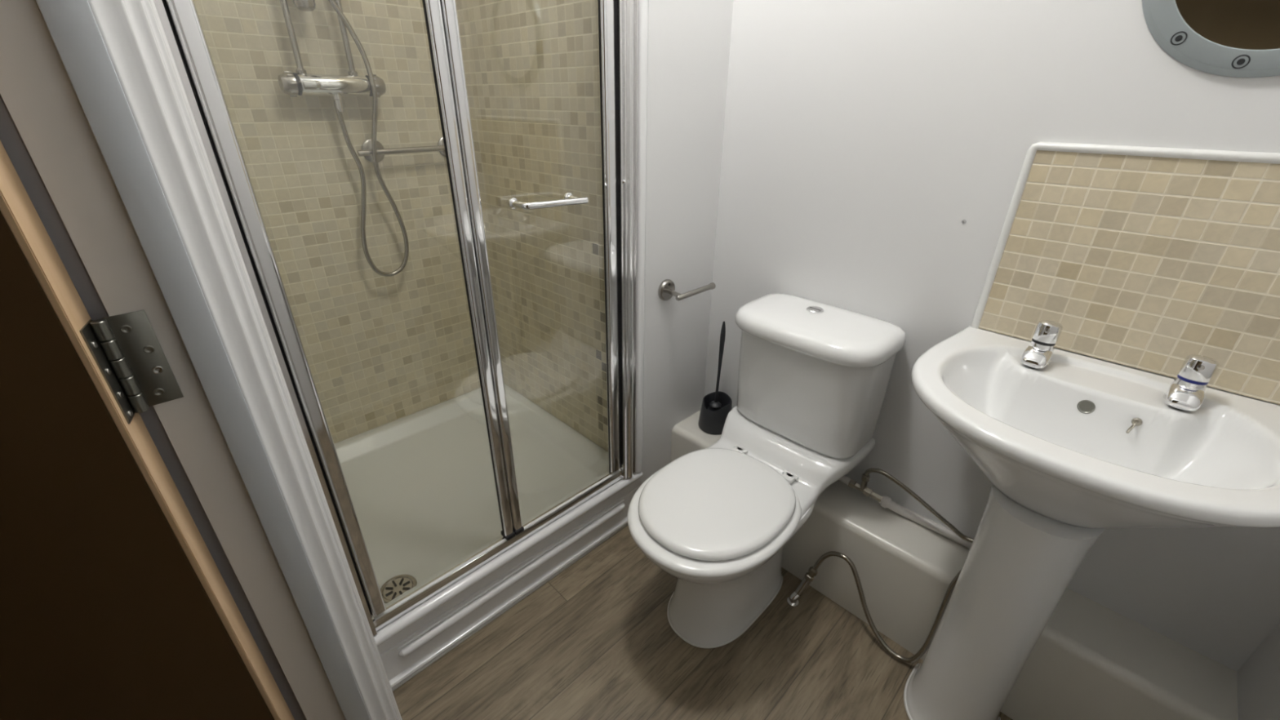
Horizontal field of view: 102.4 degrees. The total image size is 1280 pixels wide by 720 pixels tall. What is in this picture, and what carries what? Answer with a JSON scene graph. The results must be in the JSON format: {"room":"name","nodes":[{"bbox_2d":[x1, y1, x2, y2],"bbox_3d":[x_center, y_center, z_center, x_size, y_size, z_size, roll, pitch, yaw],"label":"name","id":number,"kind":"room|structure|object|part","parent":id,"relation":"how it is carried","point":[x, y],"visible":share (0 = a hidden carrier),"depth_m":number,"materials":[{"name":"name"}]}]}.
{"room":"bathroom","nodes":[
{"label":"bathroom","id":0,"kind":"room"},
{"bbox_2d":[193,0,480,443],"bbox_3d":[-0.973,-0.662,1.463,1.003,2.400,0.100,-24,35,-39],"label":"wall","id":1,"kind":"structure","parent":0,"point":[380,350],"depth_m":1.59,"materials":[{"name":"tile"}]},
{"bbox_2d":[293,0,315,11],"bbox_3d":[-0.858,-1.181,1.173,0.049,0.650,0.090,-24,35,-39],"label":"riser rail","id":2,"kind":"object","parent":1,"relation":"attached to","point":[302,5],"visible":1,"depth_m":1.29,"materials":[{"name":"silver metal"}]},
{"bbox_2d":[277,0,386,99],"bbox_3d":[-0.829,-1.219,1.170,0.260,1.119,0.058,-24,35,-39],"label":"shower valve","id":3,"kind":"object","parent":1,"relation":"attached to","point":[300,82],"visible":0.88,"depth_m":1.37,"materials":[{"name":"silver metal"}]},
{"bbox_3d":[-0.913,-0.716,1.335,0.036,0.058,0.058,-24,35,-39],"label":"control knob","id":4,"kind":"part","parent":3,"relation":"part of","materials":[{"name":"silver metal"}]},
{"bbox_2d":[328,0,408,276],"bbox_3d":[-0.795,-0.713,1.448,0.141,0.992,0.041,-21,34,-36],"label":"shower hose","id":5,"kind":"object","parent":3,"relation":"hanging from","point":[338,104],"visible":1,"depth_m":1.51,"materials":[{"name":"silver metal"}]},
{"bbox_3d":[-0.754,-0.786,1.476,0.036,0.058,0.058,-24,35,-39],"label":"control knob","id":6,"kind":"part","parent":3,"relation":"part of","materials":[{"name":"silver metal"}]},
{"bbox_2d":[356,137,445,162],"bbox_3d":[-0.710,-0.665,1.626,0.356,0.066,0.060,-24,35,-39],"label":"grab rail","id":7,"kind":"object","parent":1,"relation":"attached to","point":[366,151],"visible":0.5,"depth_m":1.57,"materials":[{"name":"silver metal"}]},
{"bbox_2d":[455,0,733,487],"bbox_3d":[-0.176,-0.751,1.654,0.443,2.400,0.920,-24,35,-39],"label":"wall","id":8,"kind":"structure","parent":0,"point":[531,67],"depth_m":1.52,"materials":[{"name":"tile"}]},
{"bbox_2d":[373,471,643,691],"bbox_3d":[-0.329,0.586,1.442,0.915,0.200,0.036,-24,35,-39],"label":"trim","id":9,"kind":"structure","parent":8,"relation":"attached to","point":[406,644],"depth_m":1.38,"materials":[{"name":"white plastic"}]},
{"bbox_2d":[153,0,639,635],"bbox_3d":[-0.321,-0.350,0.966,0.877,1.900,0.094,-24,35,-39],"label":"shower door frame","id":10,"kind":"structure","parent":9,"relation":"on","point":[618,20],"depth_m":1.06,"materials":[{"name":"silver metal"}]},
{"bbox_3d":[-0.337,0.480,1.393,0.877,0.032,0.018,-24,35,-39],"label":"rail","id":11,"kind":"part","parent":10,"relation":"part of","materials":[{"name":"silver metal"}]},
{"bbox_3d":[-0.192,-0.335,1.093,0.165,0.026,0.063,-24,35,-39],"label":"door handle","id":12,"kind":"part","parent":10,"relation":"part of","materials":[{"name":"silver metal"}]},
{"bbox_2d":[635,0,648,472],"bbox_3d":[0.006,-0.490,1.250,0.037,1.900,0.017,-24,35,-39],"label":"trim","id":13,"kind":"structure","parent":8,"relation":"attached to","point":[643,4],"depth_m":1.30,"materials":[{"name":"white plastic"}]},
{"bbox_2d":[657,279,715,300],"bbox_3d":[0.140,-0.209,1.499,0.177,0.063,0.073,-24,35,-39],"label":"toilet roll holder","id":14,"kind":"object","parent":8,"relation":"attached to","point":[666,291],"visible":1,"depth_m":1.47,"materials":[{"name":"silver metal"}]},
{"bbox_3d":[0.096,-0.190,1.464,0.014,0.017,0.057,-20,33,-35],"label":"arm","id":15,"kind":"part","parent":14,"relation":"part of","materials":[{"name":"silver metal"}]},
{"bbox_2d":[392,524,1012,719],"bbox_3d":[-0.453,0.909,1.077,2.600,0.050,2.400,-24,35,-39],"label":"floor","id":16,"kind":"structure","parent":0,"point":[597,640],"depth_m":1.31,"materials":[{"name":"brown wood"}]},
{"bbox_2d":[333,383,611,616],"bbox_3d":[-0.631,0.448,1.699,0.893,0.210,0.802,-24,35,-39],"label":"shower tray","id":17,"kind":"object","parent":16,"relation":"on","point":[421,484],"visible":0.55,"depth_m":1.69,"materials":[{"name":"white ceramic"}]},
{"bbox_2d":[627,293,906,648],"bbox_3d":[0.273,0.317,1.317,0.691,0.803,0.394,-24,35,-39],"label":"toilet","id":18,"kind":"object","parent":16,"relation":"on","point":[719,518],"visible":1,"depth_m":1.27,"materials":[{"name":"white ceramic"}]},
{"bbox_3d":[0.174,0.354,1.241,0.431,0.020,0.366,-24,35,-39],"label":"seat","id":19,"kind":"part","parent":18,"relation":"part of","materials":[{"name":"white plastic"}]},
{"bbox_3d":[0.181,0.330,1.236,0.391,0.024,0.331,-24,35,-39],"label":"seat lid","id":20,"kind":"part","parent":18,"relation":"part of","materials":[{"name":"white plastic"}]},
{"bbox_3d":[0.435,-0.085,1.291,0.244,0.050,0.393,-24,35,-39],"label":"cistern lid","id":21,"kind":"part","parent":18,"relation":"part of","materials":[{"name":"white ceramic"}]},
{"bbox_2d":[786,566,817,606],"bbox_3d":[0.458,0.635,1.451,0.079,0.116,0.032,-10,29,-20],"label":"supply pipe","id":22,"kind":"object","parent":16,"relation":"on","point":[793,601],"visible":1,"depth_m":1.45,"materials":[{"name":"silver metal"}]},
{"bbox_2d":[813,551,961,662],"bbox_3d":[0.628,0.462,1.234,0.380,0.612,0.099,15,30,26],"label":"hose","id":23,"kind":"object","parent":16,"relation":"on","point":[923,649],"visible":0.68,"depth_m":1.32,"materials":[{"name":"silver metal"}]},
{"bbox_2d":[903,483,1105,719],"bbox_3d":[0.719,0.542,1.059,0.186,0.640,0.190,-24,35,-39],"label":"pedestal","id":24,"kind":"object","parent":16,"relation":"on","point":[1020,563],"visible":0.98,"depth_m":0.98,"materials":[{"name":"white ceramic"}]},
{"bbox_2d":[911,325,1279,528],"bbox_3d":[0.743,0.164,0.896,0.460,0.203,0.536,-24,35,-39],"label":"basin","id":25,"kind":"object","parent":24,"relation":"on","point":[1076,440],"visible":0.97,"depth_m":0.85,"materials":[{"name":"white ceramic"}]},
{"bbox_2d":[1021,320,1062,368],"bbox_3d":[0.770,-0.030,0.986,0.070,0.086,0.045,-24,35,-39],"label":"tap","id":26,"kind":"object","parent":25,"relation":"on","point":[1038,353],"visible":1,"depth_m":0.98,"materials":[{"name":"silver metal"}]},
{"bbox_3d":[0.765,-0.008,0.992,0.058,0.034,0.043,-24,35,-39],"label":"spout","id":27,"kind":"part","parent":26,"relation":"part of","materials":[{"name":"silver metal"}]},
{"bbox_3d":[0.780,-0.055,0.985,0.042,0.041,0.040,-24,35,-39],"label":"handle","id":28,"kind":"part","parent":26,"relation":"part of","materials":[{"name":"silver metal"}]},
{"bbox_2d":[1163,354,1219,411],"bbox_3d":[0.916,0.037,0.855,0.070,0.086,0.045,-24,35,-39],"label":"tap","id":29,"kind":"object","parent":25,"relation":"on","point":[1186,392],"visible":1,"depth_m":0.85,"materials":[{"name":"silver metal"}]},
{"bbox_3d":[0.912,0.059,0.861,0.058,0.034,0.043,-24,35,-39],"label":"spout","id":30,"kind":"part","parent":29,"relation":"part of","materials":[{"name":"silver metal"}]},
{"bbox_3d":[0.927,0.013,0.854,0.042,0.041,0.040,-24,35,-39],"label":"handle","id":31,"kind":"part","parent":29,"relation":"part of","materials":[{"name":"silver metal"}]},
{"bbox_2d":[703,0,1279,671],"bbox_3d":[0.779,-0.420,1.013,0.100,2.400,1.450,-24,35,-39],"label":"wall","id":32,"kind":"structure","parent":0,"point":[860,136],"depth_m":1.11,"materials":[{"name":"white paint"}]},
{"bbox_2d":[670,410,1238,719],"bbox_3d":[0.636,0.546,1.440,0.166,0.288,1.336,-24,35,-39],"label":"pipe boxing","id":33,"kind":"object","parent":32,"relation":"attached to","point":[1090,660],"depth_m":1.16,"materials":[{"name":"white"}]},
{"bbox_2d":[697,391,732,435],"bbox_3d":[0.253,0.174,1.725,0.109,0.114,0.109,-24,35,-39],"label":"brush holder","id":34,"kind":"object","parent":33,"relation":"on","point":[709,422],"visible":0.84,"depth_m":1.70,"materials":[{"name":"black plastic"}]},
{"bbox_2d":[706,321,725,411],"bbox_3d":[0.253,0.044,1.665,0.056,0.373,0.056,-24,35,-39],"label":"toilet brush","id":35,"kind":"object","parent":34,"relation":"in","point":[714,406],"visible":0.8,"depth_m":1.65,"materials":[{"name":"black plastic"}]},
{"bbox_3d":[0.255,0.046,1.657,0.016,0.370,0.023,5,27,8],"label":"handle","id":36,"kind":"part","parent":35,"relation":"part of","materials":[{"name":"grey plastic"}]},
{"bbox_2d":[839,473,972,549],"bbox_3d":[0.681,0.373,1.367,0.463,0.088,0.039,22,34,36],"label":"supply pipe","id":37,"kind":"object","parent":33,"relation":"on","point":[886,501],"visible":0.84,"depth_m":1.36,"materials":[{"name":"white plastic"}]},
{"bbox_2d":[864,467,973,542],"bbox_3d":[0.733,0.289,1.243,0.016,0.270,0.357,-24,35,-39],"label":"hose","id":38,"kind":"object","parent":37,"relation":"attached to","point":[868,471],"visible":0.48,"depth_m":1.30,"materials":[{"name":"silver metal"}]},
{"bbox_2d":[970,142,1279,404],"bbox_3d":[0.952,-0.143,0.866,0.015,0.382,0.611,-24,35,-39],"label":"backsplash","id":39,"kind":"structure","parent":32,"relation":"attached to","point":[1149,259],"depth_m":0.91,"materials":[{"name":"tile"}]},
{"bbox_2d":[1142,0,1279,77],"bbox_3d":[0.915,-0.577,0.690,0.015,0.348,0.348,-24,35,-39],"label":"round mirror","id":40,"kind":"object","parent":32,"relation":"attached to","point":[1235,38],"visible":1,"depth_m":0.78,"materials":[{"name":"grey mirror"}]},
{"bbox_2d":[1175,0,1279,49],"bbox_3d":[0.914,-0.577,0.690,0.004,0.278,0.278,-24,35,-39],"label":"mirror glass","id":41,"kind":"object","parent":40,"relation":"attached to","point":[1200,24],"depth_m":0.77,"materials":[{"name":"brown mirror"}]},
{"bbox_2d":[1236,622,1279,719],"bbox_3d":[0.742,0.015,0.150,1.311,2.400,0.100,-24,35,-39],"label":"wall","id":42,"kind":"structure","parent":0,"point":[1258,678],"depth_m":0.92,"materials":[{"name":"white paint"}]},
{"bbox_3d":[-0.873,-0.336,0.817,0.073,2.400,1.070,-24,35,-39],"label":"wall","id":43,"kind":"structure","parent":0,"visible":0},
{"bbox_2d":[0,140,294,719],"bbox_3d":[-0.803,0.120,0.352,0.759,1.994,0.047,-15,31,-28],"label":"door","id":44,"kind":"structure","parent":43,"relation":"in","point":[115,604],"depth_m":0.52,"materials":[{"name":"brown wood"}]},
{"bbox_2d":[0,93,306,719],"bbox_3d":[-0.557,-0.021,0.543,0.019,2.090,0.085,-24,35,-39],"label":"trim","id":45,"kind":"structure","parent":43,"relation":"attached to","point":[11,138],"depth_m":0.55,"materials":[{"name":"grey paint"}]},
{"bbox_2d":[0,0,345,719],"bbox_3d":[-0.491,0.007,0.555,0.073,2.030,0.020,-24,35,-39],"label":"trim","id":46,"kind":"structure","parent":43,"relation":"attached to","point":[37,90],"depth_m":0.50,"materials":[{"name":"white paint"}]},
{"bbox_2d":[35,0,370,719],"bbox_3d":[-0.465,0.005,0.559,0.030,2.030,0.012,-24,35,-39],"label":"trim","id":47,"kind":"structure","parent":43,"relation":"attached to","point":[72,26],"depth_m":0.52,"materials":[{"name":"grey paint"}]},
{"bbox_2d":[87,0,402,719],"bbox_3d":[-0.473,-0.051,0.604,0.050,2.090,0.095,-24,35,-39],"label":"trim","id":48,"kind":"structure","parent":43,"relation":"attached to","point":[132,33],"depth_m":0.57,"materials":[{"name":"white paint"}]}
]}

